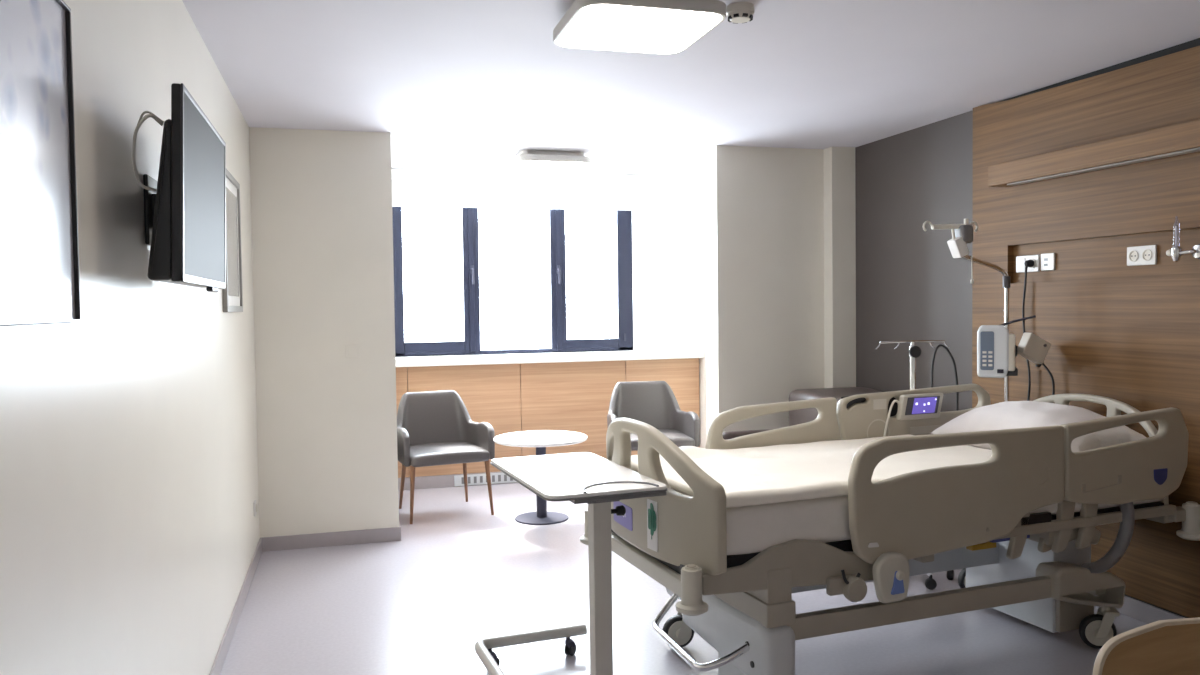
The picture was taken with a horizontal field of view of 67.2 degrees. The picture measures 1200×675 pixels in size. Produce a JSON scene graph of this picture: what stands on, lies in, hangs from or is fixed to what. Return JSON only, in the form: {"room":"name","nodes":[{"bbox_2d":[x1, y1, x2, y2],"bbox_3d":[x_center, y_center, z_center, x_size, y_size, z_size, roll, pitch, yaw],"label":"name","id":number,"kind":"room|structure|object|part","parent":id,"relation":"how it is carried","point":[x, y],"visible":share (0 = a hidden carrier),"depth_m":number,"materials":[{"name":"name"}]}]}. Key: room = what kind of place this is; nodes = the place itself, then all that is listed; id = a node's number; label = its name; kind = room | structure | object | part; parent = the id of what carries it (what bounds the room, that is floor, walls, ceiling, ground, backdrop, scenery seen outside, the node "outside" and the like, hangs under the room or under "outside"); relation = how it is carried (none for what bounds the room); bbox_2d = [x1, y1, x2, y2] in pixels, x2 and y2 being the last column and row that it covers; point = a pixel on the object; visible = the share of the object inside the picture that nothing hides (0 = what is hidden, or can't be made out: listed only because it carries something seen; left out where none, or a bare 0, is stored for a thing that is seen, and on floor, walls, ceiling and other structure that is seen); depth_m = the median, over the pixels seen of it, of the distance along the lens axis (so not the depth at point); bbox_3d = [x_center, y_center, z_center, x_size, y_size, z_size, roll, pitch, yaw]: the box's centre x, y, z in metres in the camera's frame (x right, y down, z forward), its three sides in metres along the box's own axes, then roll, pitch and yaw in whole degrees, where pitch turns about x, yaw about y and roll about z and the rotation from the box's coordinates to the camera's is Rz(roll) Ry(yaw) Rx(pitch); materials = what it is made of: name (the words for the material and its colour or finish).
{"room":"hospital room","nodes":[
{"label":"hospital room","id":0,"kind":"room"},
{"bbox_2d":[0,0,259,674],"bbox_3d":[-1.200,0.139,1.978,0.150,2.650,7.950,-1,2,-16],"label":"wall","id":1,"kind":"structure","parent":0,"point":[130,530],"depth_m":2.35,"materials":[{"name":"beige paint"}]},
{"bbox_2d":[0,0,80,325],"bbox_3d":[-0.965,-0.338,1.424,0.022,0.640,0.885,-1,2,-16],"label":"framed picture","id":2,"kind":"object","parent":1,"relation":"attached to","point":[40,275],"visible":1,"depth_m":1.64},
{"bbox_2d":[132,83,225,291],"bbox_3d":[-1.213,-0.384,2.587,0.177,0.499,0.820,-1,2,-16],"label":"television","id":3,"kind":"object","parent":1,"relation":"attached to","point":[185,209],"visible":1,"depth_m":2.33,"materials":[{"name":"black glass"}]},
{"bbox_3d":[-1.150,-0.392,2.605,0.036,0.485,0.820,-1,2,-16],"label":"casing","id":4,"kind":"part","parent":3,"relation":"part of","materials":[{"name":"black plastic"}]},
{"bbox_2d":[222,169,242,311],"bbox_3d":[-1.837,-0.467,4.503,0.022,0.680,0.650,-1,2,-16],"label":"framed picture","id":5,"kind":"object","parent":1,"relation":"attached to","point":[232,294],"visible":0.74,"depth_m":4.54},
{"bbox_2d":[226,187,238,296],"bbox_3d":[-1.836,-0.467,4.503,0.002,0.520,0.490,-1,2,-16],"label":"print","id":6,"kind":"object","parent":5,"relation":"attached to","point":[231,196],"depth_m":4.51},
{"bbox_2d":[253,500,256,516],"bbox_3d":[-2.053,1.016,5.377,0.014,0.084,0.084,-1,2,-16],"label":"socket","id":7,"kind":"object","parent":1,"relation":"attached to","point":[254,502],"visible":1,"depth_m":5.35,"materials":[{"name":"white plastic"}]},
{"bbox_2d":[249,127,398,537],"bbox_3d":[-2.070,-0.088,6.622,1.006,2.800,1.870,-1,2,-16],"label":"wall","id":8,"kind":"structure","parent":0,"point":[322,218],"depth_m":5.74,"materials":[{"name":"beige paint"}]},
{"bbox_2d":[209,522,400,674],"bbox_3d":[-0.921,1.381,2.964,0.868,0.090,9.320,-1,2,-16],"label":"baseboard","id":9,"kind":"structure","parent":8,"relation":"attached to","point":[302,541],"depth_m":5.71,"materials":[{"name":"plastic"}]},
{"bbox_2d":[392,169,653,185],"bbox_3d":[-0.654,-1.359,7.679,2.350,0.090,0.020,-1,2,-16],"label":"trim","id":10,"kind":"structure","parent":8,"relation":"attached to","point":[397,174],"depth_m":7.66,"materials":[{"name":"white paint"}]},
{"bbox_2d":[391,167,703,477],"bbox_3d":[-0.451,-0.153,7.889,2.800,2.800,0.310,-1,2,-16],"label":"wall","id":11,"kind":"structure","parent":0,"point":[664,228],"depth_m":7.98,"materials":[{"name":"white paint"}]},
{"bbox_3d":[-1.694,0.706,7.538,0.176,0.930,0.060,-1,2,-16],"label":"cladding panel","id":12,"kind":"part","parent":11,"relation":"part of","materials":[{"name":"brown wood"}]},
{"bbox_2d":[398,472,517,490],"bbox_3d":[-0.420,1.195,7.911,2.788,0.103,0.065,-1,2,-16],"label":"baseboard","id":13,"kind":"structure","parent":11,"relation":"attached to","point":[439,481],"depth_m":7.60,"materials":[{"name":"plastic"}]},
{"bbox_2d":[454,473,515,485],"bbox_3d":[-0.636,1.201,7.808,1.240,0.090,0.015,-1,2,-16],"label":"grille","id":14,"kind":"object","parent":13,"relation":"attached to","point":[474,479],"visible":0.37,"depth_m":7.69,"materials":[{"name":"white metal"}]},
{"bbox_3d":[-1.148,0.693,7.692,0.951,0.930,0.060,-1,2,-16],"label":"cladding panel","id":15,"kind":"part","parent":11,"relation":"part of","materials":[{"name":"brown wood"}]},
{"bbox_2d":[392,206,632,356],"bbox_3d":[-0.732,-0.614,7.788,2.125,1.504,0.144,-1,2,-16],"label":"window","id":16,"kind":"structure","parent":11,"relation":"attached to","point":[471,343],"depth_m":7.86,"materials":[{"name":"blue metal"}]},
{"bbox_3d":[-1.077,-0.532,7.646,0.028,0.160,0.054,-1,2,-16],"label":"handle","id":17,"kind":"part","parent":16,"relation":"part of","materials":[{"name":"metal"}]},
{"bbox_3d":[-0.356,-0.548,7.849,0.028,0.160,0.054,-1,2,-16],"label":"handle","id":18,"kind":"part","parent":16,"relation":"part of","materials":[{"name":"metal"}]},
{"bbox_2d":[392,168,640,210],"bbox_3d":[-0.705,-1.260,7.704,2.220,0.315,0.056,-1,2,-16],"label":"roller blind","id":19,"kind":"object","parent":11,"relation":"attached to","point":[405,193],"visible":0.57,"depth_m":7.69,"materials":[{"name":"fabric"}]},
{"bbox_3d":[-0.232,0.672,7.951,0.946,0.930,0.060,-1,2,-16],"label":"cladding panel","id":20,"kind":"part","parent":11,"relation":"part of","materials":[{"name":"brown wood"}]},
{"bbox_3d":[0.565,0.654,8.175,0.701,0.930,0.060,-1,2,-16],"label":"cladding panel","id":21,"kind":"part","parent":11,"relation":"part of","materials":[{"name":"brown wood"}]},
{"bbox_2d":[220,483,1146,674],"bbox_3d":[0.666,1.450,3.415,4.463,0.120,9.620,-1,2,-16],"label":"floor","id":22,"kind":"structure","parent":0,"point":[460,575],"depth_m":4.40,"materials":[{"name":"laminate"}]},
{"bbox_2d":[397,390,494,523],"bbox_3d":[-1.188,0.862,6.732,0.677,0.875,0.636,-2,2,-25],"label":"armchair","id":23,"kind":"object","parent":22,"relation":"on","point":[434,428],"visible":0.97,"depth_m":6.85,"materials":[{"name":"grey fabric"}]},
{"bbox_3d":[-1.487,1.095,6.824,0.093,0.410,0.036,1,3,42],"label":"leg","id":24,"kind":"part","parent":23,"relation":"part of","materials":[{"name":"brown wood"}]},
{"bbox_3d":[-1.325,1.109,6.369,0.035,0.408,0.071,0,2,20],"label":"leg","id":25,"kind":"part","parent":23,"relation":"part of","materials":[{"name":"brown wood"}]},
{"bbox_3d":[-1.164,0.857,6.680,0.580,0.094,0.522,-2,2,-25],"label":"seat","id":26,"kind":"part","parent":23,"relation":"part of","materials":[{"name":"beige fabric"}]},
{"bbox_3d":[-1.052,1.082,7.024,0.036,0.410,0.093,-1,2,-1],"label":"leg","id":27,"kind":"part","parent":23,"relation":"part of","materials":[{"name":"brown wood"}]},
{"bbox_3d":[-0.810,1.094,6.606,0.071,0.408,0.035,0,2,20],"label":"leg","id":28,"kind":"part","parent":23,"relation":"part of","materials":[{"name":"brown wood"}]},
{"bbox_2d":[493,430,587,524],"bbox_3d":[-0.420,1.002,6.452,0.670,0.590,0.670,-1,2,-16],"label":"side table","id":29,"kind":"object","parent":22,"relation":"on","point":[540,439],"visible":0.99,"depth_m":6.41,"materials":[{"name":"white laminate"}]},
{"bbox_3d":[-0.420,1.009,6.452,0.160,0.553,0.160,-1,2,-16],"label":"stem","id":30,"kind":"part","parent":29,"relation":"part of","materials":[{"name":"metal"}]},
{"bbox_3d":[-0.416,1.289,6.462,0.386,0.016,0.386,-1,2,-16],"label":"plate","id":31,"kind":"part","parent":29,"relation":"part of","materials":[{"name":"metal"}]},
{"bbox_2d":[475,452,667,674],"bbox_3d":[-0.148,0.953,3.509,0.531,0.886,0.876,-2,2,-21],"label":"table","id":32,"kind":"object","parent":22,"relation":"on","point":[594,480],"visible":1,"depth_m":3.19,"materials":[{"name":"white laminate"}]},
{"bbox_2d":[488,648,496,660],"bbox_3d":[-0.458,1.333,3.809,0.032,0.040,0.079,-2,2,-21],"label":"caster","id":33,"kind":"object","parent":32,"relation":"attached to","point":[492,653],"depth_m":3.80,"materials":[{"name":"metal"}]},
{"bbox_3d":[-0.160,1.308,3.531,0.508,0.045,0.846,-2,2,-21],"label":"frame","id":34,"kind":"part","parent":32,"relation":"part of","materials":[{"name":"grey metal"}]},
{"bbox_2d":[565,637,574,647],"bbox_3d":[-0.134,1.324,3.940,0.032,0.039,0.065,-2,2,-21],"label":"caster","id":35,"kind":"object","parent":32,"relation":"attached to","point":[569,643],"depth_m":3.92,"materials":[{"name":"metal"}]},
{"bbox_3d":[0.060,0.606,3.155,0.056,0.036,0.036,-2,2,-21],"label":"height knob","id":36,"kind":"part","parent":32,"relation":"part of","materials":[{"name":"black plastic"}]},
{"bbox_2d":[607,381,699,450],"bbox_3d":[0.399,0.818,7.275,0.699,0.883,0.657,-1,2,-9],"label":"armchair","id":37,"kind":"object","parent":22,"relation":"on","point":[653,403],"visible":0.58,"depth_m":7.49,"materials":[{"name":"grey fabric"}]},
{"bbox_3d":[0.408,0.813,7.216,0.598,0.095,0.539,-1,2,-9],"label":"seat","id":38,"kind":"part","parent":37,"relation":"part of","materials":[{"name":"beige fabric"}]},
{"bbox_2d":[723,387,880,439],"bbox_3d":[1.403,0.826,5.954,1.134,0.930,0.920,-1,2,-16],"label":"recliner","id":39,"kind":"object","parent":22,"relation":"on","point":[799,416],"visible":0.06,"depth_m":6.09,"materials":[{"name":"grey leather"}]},
{"bbox_3d":[1.129,0.863,6.293,0.650,0.440,0.120,-1,2,-16],"label":"armrest","id":40,"kind":"part","parent":39,"relation":"part of","materials":[{"name":"grey leather"}]},
{"bbox_3d":[1.675,0.675,6.026,0.564,0.640,0.760,-1,2,-16],"label":"backrest","id":41,"kind":"part","parent":39,"relation":"part of","materials":[{"name":"grey leather"}]},
{"bbox_2d":[580,384,1199,674],"bbox_3d":[1.287,0.821,3.938,2.563,1.084,1.151,-2,2,-21],"label":"hospital bed","id":42,"kind":"object","parent":22,"relation":"on","point":[1037,569],"visible":0.88,"depth_m":3.51,"materials":[{"name":"beige plastic"}]},
{"bbox_3d":[0.089,0.701,3.580,0.007,0.090,0.210,-1,2,-19],"label":"name plate","id":43,"kind":"part","parent":42,"relation":"part of","materials":[{"name":"purple plastic"}]},
{"bbox_3d":[0.185,0.563,3.532,0.154,0.487,1.006,-2,2,-21],"label":"footboard","id":44,"kind":"part","parent":42,"relation":"part of","materials":[{"name":"beige plastic"}]},
{"bbox_3d":[0.368,1.105,3.929,0.076,0.105,0.230,-2,2,-21],"label":"arm","id":45,"kind":"part","parent":42,"relation":"part of"},
{"bbox_3d":[0.840,0.498,4.309,0.741,0.395,0.044,-2,2,-21],"label":"rail","id":46,"kind":"part","parent":42,"relation":"part of","materials":[{"name":"beige plastic"}]},
{"bbox_3d":[0.899,0.916,3.284,0.146,0.092,0.061,-2,2,-21],"label":"pivot knob","id":47,"kind":"part","parent":42,"relation":"part of","materials":[{"name":"paint"}]},
{"bbox_3d":[1.063,0.876,3.298,0.146,0.181,0.040,-2,2,-21],"label":"release handle","id":48,"kind":"part","parent":42,"relation":"part of","materials":[{"name":"plastic"}]},
{"bbox_3d":[1.612,0.463,4.601,0.956,0.424,0.044,-2,2,-21],"label":"rail","id":49,"kind":"part","parent":42,"relation":"part of","materials":[{"name":"beige plastic"}]},
{"bbox_2d":[672,445,1165,554],"bbox_3d":[1.292,0.647,3.950,2.215,0.173,0.907,-2,2,-21],"label":"mattress","id":50,"kind":"object","parent":42,"relation":"on","point":[754,528],"visible":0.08,"depth_m":3.25,"materials":[{"name":"white fabric"}]},
{"bbox_2d":[631,435,991,507],"bbox_3d":[0.986,0.524,3.830,1.585,0.085,0.919,-2,2,-21],"label":"sheet","id":51,"kind":"object","parent":50,"relation":"on","point":[751,476],"visible":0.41,"depth_m":3.67,"materials":[{"name":"white fabric"}]},
{"bbox_2d":[931,401,1145,451],"bbox_3d":[2.017,0.421,4.202,0.519,0.242,0.780,-2,2,-25],"label":"pillow","id":52,"kind":"object","parent":50,"relation":"on","point":[1007,414],"visible":0.5,"depth_m":4.06,"materials":[{"name":"white fabric"}]},
{"bbox_3d":[1.611,0.347,4.546,0.250,0.130,0.062,-2,2,-21],"label":"control panel","id":53,"kind":"part","parent":42,"relation":"part of","materials":[{"name":"plastic"}]},
{"bbox_3d":[1.383,0.592,3.459,1.017,0.462,0.044,-2,2,-21],"label":"rail","id":54,"kind":"part","parent":42,"relation":"part of","materials":[{"name":"beige plastic"}]},
{"bbox_2d":[922,218,1009,401],"bbox_3d":[1.916,0.100,4.696,0.545,1.425,0.082,-1,2,-16],"label":"pole","id":55,"kind":"object","parent":42,"relation":"on","point":[962,234],"visible":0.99,"depth_m":4.66,"materials":[{"name":"silver metal"}]},
{"bbox_3d":[1.880,-0.595,4.634,0.023,0.030,0.024,-1,2,-16],"label":"grip rod","id":56,"kind":"part","parent":55,"relation":"part of","materials":[{"name":"silver metal"}]},
{"bbox_3d":[1.928,-0.349,4.676,0.016,0.145,0.015,-1,2,-16],"label":"pull cord","id":57,"kind":"part","parent":55,"relation":"part of","materials":[{"name":"silver metal"}]},
{"bbox_2d":[977,315,1035,377],"bbox_3d":[2.116,0.044,4.708,0.276,0.321,0.204,0,2,22],"label":"pump","id":58,"kind":"object","parent":55,"relation":"attached to","point":[996,348],"visible":1,"depth_m":4.64,"materials":[{"name":"white plastic"}]},
{"bbox_3d":[2.041,0.071,4.690,0.150,0.270,0.100,0,2,22],"label":"casing","id":59,"kind":"part","parent":58,"relation":"part of","materials":[{"name":"white plastic"}]},
{"bbox_2d":[1017,333,1049,363],"bbox_3d":[2.261,0.056,4.707,0.173,0.164,0.067,-1,2,-16],"label":"power adapter","id":60,"kind":"object","parent":58,"relation":"attached to","point":[1031,347],"visible":1,"depth_m":4.68,"materials":[{"name":"beige plastic"}]},
{"bbox_2d":[1035,363,1054,394],"bbox_3d":[2.318,0.351,4.732,0.077,0.445,0.097,-1,2,-16],"label":"cord","id":61,"kind":"object","parent":60,"relation":"hanging from","point":[1043,364],"visible":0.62,"depth_m":4.70,"materials":[{"name":"black rubber"}]},
{"bbox_3d":[1.682,0.777,3.626,0.108,0.217,0.030,-2,2,-21],"label":"hinge arm","id":62,"kind":"part","parent":42,"relation":"part of","materials":[{"name":"paint"}]},
{"bbox_3d":[1.906,0.771,3.711,0.108,0.217,0.030,-2,2,-21],"label":"hinge arm","id":63,"kind":"part","parent":42,"relation":"part of","materials":[{"name":"paint"}]},
{"bbox_3d":[1.968,0.823,3.784,0.329,0.121,0.030,-2,2,-21],"label":"hinge plate","id":64,"kind":"part","parent":42,"relation":"part of","materials":[{"name":"paint"}]},
{"bbox_3d":[2.028,0.768,3.757,0.108,0.217,0.030,-2,2,-21],"label":"hinge arm","id":65,"kind":"part","parent":42,"relation":"part of","materials":[{"name":"paint"}]},
{"bbox_3d":[2.348,0.518,4.379,0.101,0.481,0.910,-2,2,-21],"label":"headboard","id":66,"kind":"part","parent":42,"relation":"part of","materials":[{"name":"plastic"}]},
{"bbox_3d":[2.127,0.834,3.769,0.262,0.301,0.052,-2,2,-21],"label":"release lever","id":67,"kind":"part","parent":42,"relation":"part of","materials":[{"name":"grey plastic"}]},
{"bbox_3d":[2.192,0.499,3.763,0.699,0.386,0.044,-2,2,-21],"label":"rail","id":68,"kind":"part","parent":42,"relation":"part of","materials":[{"name":"beige plastic"}]},
{"bbox_3d":[2.532,0.774,3.954,0.100,0.055,0.060,-2,2,-21],"label":"bumper arm","id":69,"kind":"part","parent":42,"relation":"part of","materials":[{"name":"paint"}]},
{"bbox_2d":[876,340,953,589],"bbox_3d":[1.712,0.669,4.920,0.432,1.308,0.408,-1,2,-16],"label":"stand","id":70,"kind":"object","parent":22,"relation":"on","point":[914,351],"visible":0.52,"depth_m":4.90,"materials":[{"name":"silver metal"}]},
{"bbox_3d":[1.704,0.077,4.881,0.064,0.063,0.026,-1,2,1],"label":"height knob","id":71,"kind":"part","parent":70,"relation":"part of","materials":[{"name":"black plastic"}]},
{"bbox_2d":[931,344,958,410],"bbox_3d":[1.888,0.318,4.948,0.176,0.564,0.015,-1,2,-16],"label":"cable","id":72,"kind":"object","parent":70,"relation":"hanging from","point":[939,345],"visible":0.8,"depth_m":4.94,"materials":[{"name":"black rubber"}]},
{"bbox_2d":[1093,617,1199,674],"bbox_3d":[1.321,1.034,1.801,0.463,0.809,0.444,-2,2,-22],"label":"wooden chair","id":73,"kind":"object","parent":22,"relation":"on","point":[1171,646],"visible":1,"depth_m":1.96,"materials":[{"name":"brown wood"}]},
{"bbox_2d":[182,0,1199,175],"bbox_3d":[0.629,-1.353,3.317,4.463,0.190,9.620,-1,2,-16],"label":"ceiling","id":74,"kind":"structure","parent":0,"point":[454,84],"depth_m":4.34,"materials":[{"name":"paint"}]},
{"bbox_2d":[505,150,590,173],"bbox_3d":[-0.397,-1.321,6.791,0.570,0.090,0.570,-1,2,-16],"label":"ceiling light","id":75,"kind":"object","parent":74,"relation":"attached to","point":[526,161],"visible":1,"depth_m":6.59,"materials":[{"name":"white plastic"}]},
{"bbox_2d":[507,161,588,173],"bbox_3d":[-0.397,-1.294,6.792,0.546,0.036,0.546,-1,2,-16],"label":"diffuser","id":76,"kind":"object","parent":75,"relation":"attached to","point":[562,167],"depth_m":6.74,"materials":[{"name":"white plastic"}]},
{"bbox_2d":[553,0,725,53],"bbox_3d":[0.138,-1.211,3.448,0.560,0.090,0.560,-1,2,-16],"label":"ceiling light","id":77,"kind":"object","parent":74,"relation":"attached to","point":[638,26],"visible":1,"depth_m":3.36,"materials":[{"name":"white plastic"}]},
{"bbox_2d":[726,2,754,23],"bbox_3d":[0.535,-1.235,3.439,0.108,0.052,0.108,-1,2,-16],"label":"smoke detector","id":78,"kind":"object","parent":74,"relation":"attached to","point":[738,12],"visible":1,"depth_m":3.40,"materials":[{"name":"beige plastic"}]},
{"bbox_2d":[696,176,706,447],"bbox_3d":[1.322,-0.170,7.693,0.507,2.800,1.650,-1,2,-16],"label":"wall","id":79,"kind":"structure","parent":0,"point":[700,180],"depth_m":8.17,"materials":[{"name":"white paint"}]},
{"bbox_2d":[704,145,855,433],"bbox_3d":[1.335,-0.059,6.666,1.045,2.650,0.340,-1,2,-16],"label":"wall","id":80,"kind":"structure","parent":0,"point":[780,223],"depth_m":6.59,"materials":[{"name":"beige paint"}]},
{"bbox_2d":[855,110,1187,617],"bbox_3d":[2.950,0.043,3.149,0.150,2.650,7.950,-1,2,-16],"label":"wall","id":81,"kind":"structure","parent":0,"point":[910,285],"depth_m":5.93,"materials":[{"name":"grey paint"}]},
{"bbox_2d":[1016,255,1039,272],"bbox_3d":[2.341,-0.404,4.943,0.016,0.090,0.170,-1,2,-16],"label":"wall socket","id":82,"kind":"object","parent":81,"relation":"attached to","point":[1020,260],"visible":0.96,"depth_m":4.93,"materials":[{"name":"white plastic"}]},
{"bbox_2d":[1022,260,1033,400],"bbox_3d":[2.328,0.097,4.897,0.055,1.038,0.070,-1,2,-16],"label":"lead","id":83,"kind":"object","parent":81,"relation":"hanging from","point":[1028,263],"visible":0.74,"depth_m":4.88,"materials":[{"name":"black rubber"}]},
{"bbox_2d":[1041,253,1054,270],"bbox_3d":[2.382,-0.402,4.801,0.014,0.090,0.095,-1,2,-16],"label":"socket","id":84,"kind":"object","parent":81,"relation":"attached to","point":[1048,259],"visible":1,"depth_m":4.79,"materials":[{"name":"white plastic"}]},
{"bbox_2d":[972,38,1199,617],"bbox_3d":[3.061,0.018,2.397,0.041,2.550,6.145,-1,2,-16],"label":"wall panel","id":85,"kind":"object","parent":81,"relation":"attached to","point":[1113,329],"depth_m":4.38,"materials":[{"name":"brown wood"}]},
{"bbox_2d":[1127,245,1156,265],"bbox_3d":[2.541,-0.385,4.236,0.016,0.090,0.160,-1,2,-16],"label":"wall socket","id":86,"kind":"object","parent":85,"relation":"attached to","point":[1137,255],"visible":1,"depth_m":4.23,"materials":[{"name":"white plastic"}]},
{"bbox_2d":[1129,251,1137,261],"bbox_3d":[2.526,-0.386,4.271,0.008,0.052,0.052,-1,2,-16],"label":"outlet","id":87,"kind":"object","parent":86,"relation":"attached to","point":[1133,255],"depth_m":4.27,"materials":[{"name":"white plastic"}]},
{"bbox_2d":[1142,250,1151,260],"bbox_3d":[2.547,-0.383,4.198,0.008,0.052,0.052,-1,2,-16],"label":"outlet","id":88,"kind":"object","parent":86,"relation":"attached to","point":[1146,254],"depth_m":4.20,"materials":[{"name":"white plastic"}]},
{"bbox_2d":[988,119,1199,186],"bbox_3d":[2.801,-0.825,2.918,0.140,0.114,4.340,-1,2,-16],"label":"light","id":89,"kind":"object","parent":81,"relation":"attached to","point":[1181,139],"visible":1,"depth_m":4.25,"materials":[{"name":"brown wood"}]},
{"bbox_2d":[1094,595,1184,623],"bbox_3d":[2.882,1.328,3.082,0.017,0.090,7.480,-1,2,-16],"label":"baseboard","id":90,"kind":"structure","parent":81,"relation":"attached to","point":[1141,611],"depth_m":4.23,"materials":[{"name":"plastic"}]},
{"bbox_2d":[1166,226,1199,261],"bbox_3d":[2.578,-0.434,3.953,0.170,0.202,0.076,1,2,35],"label":"oxygen flowmeter","id":91,"kind":"object","parent":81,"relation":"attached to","point":[1176,252],"visible":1,"depth_m":3.96,"materials":[{"name":"metal"}]}
]}

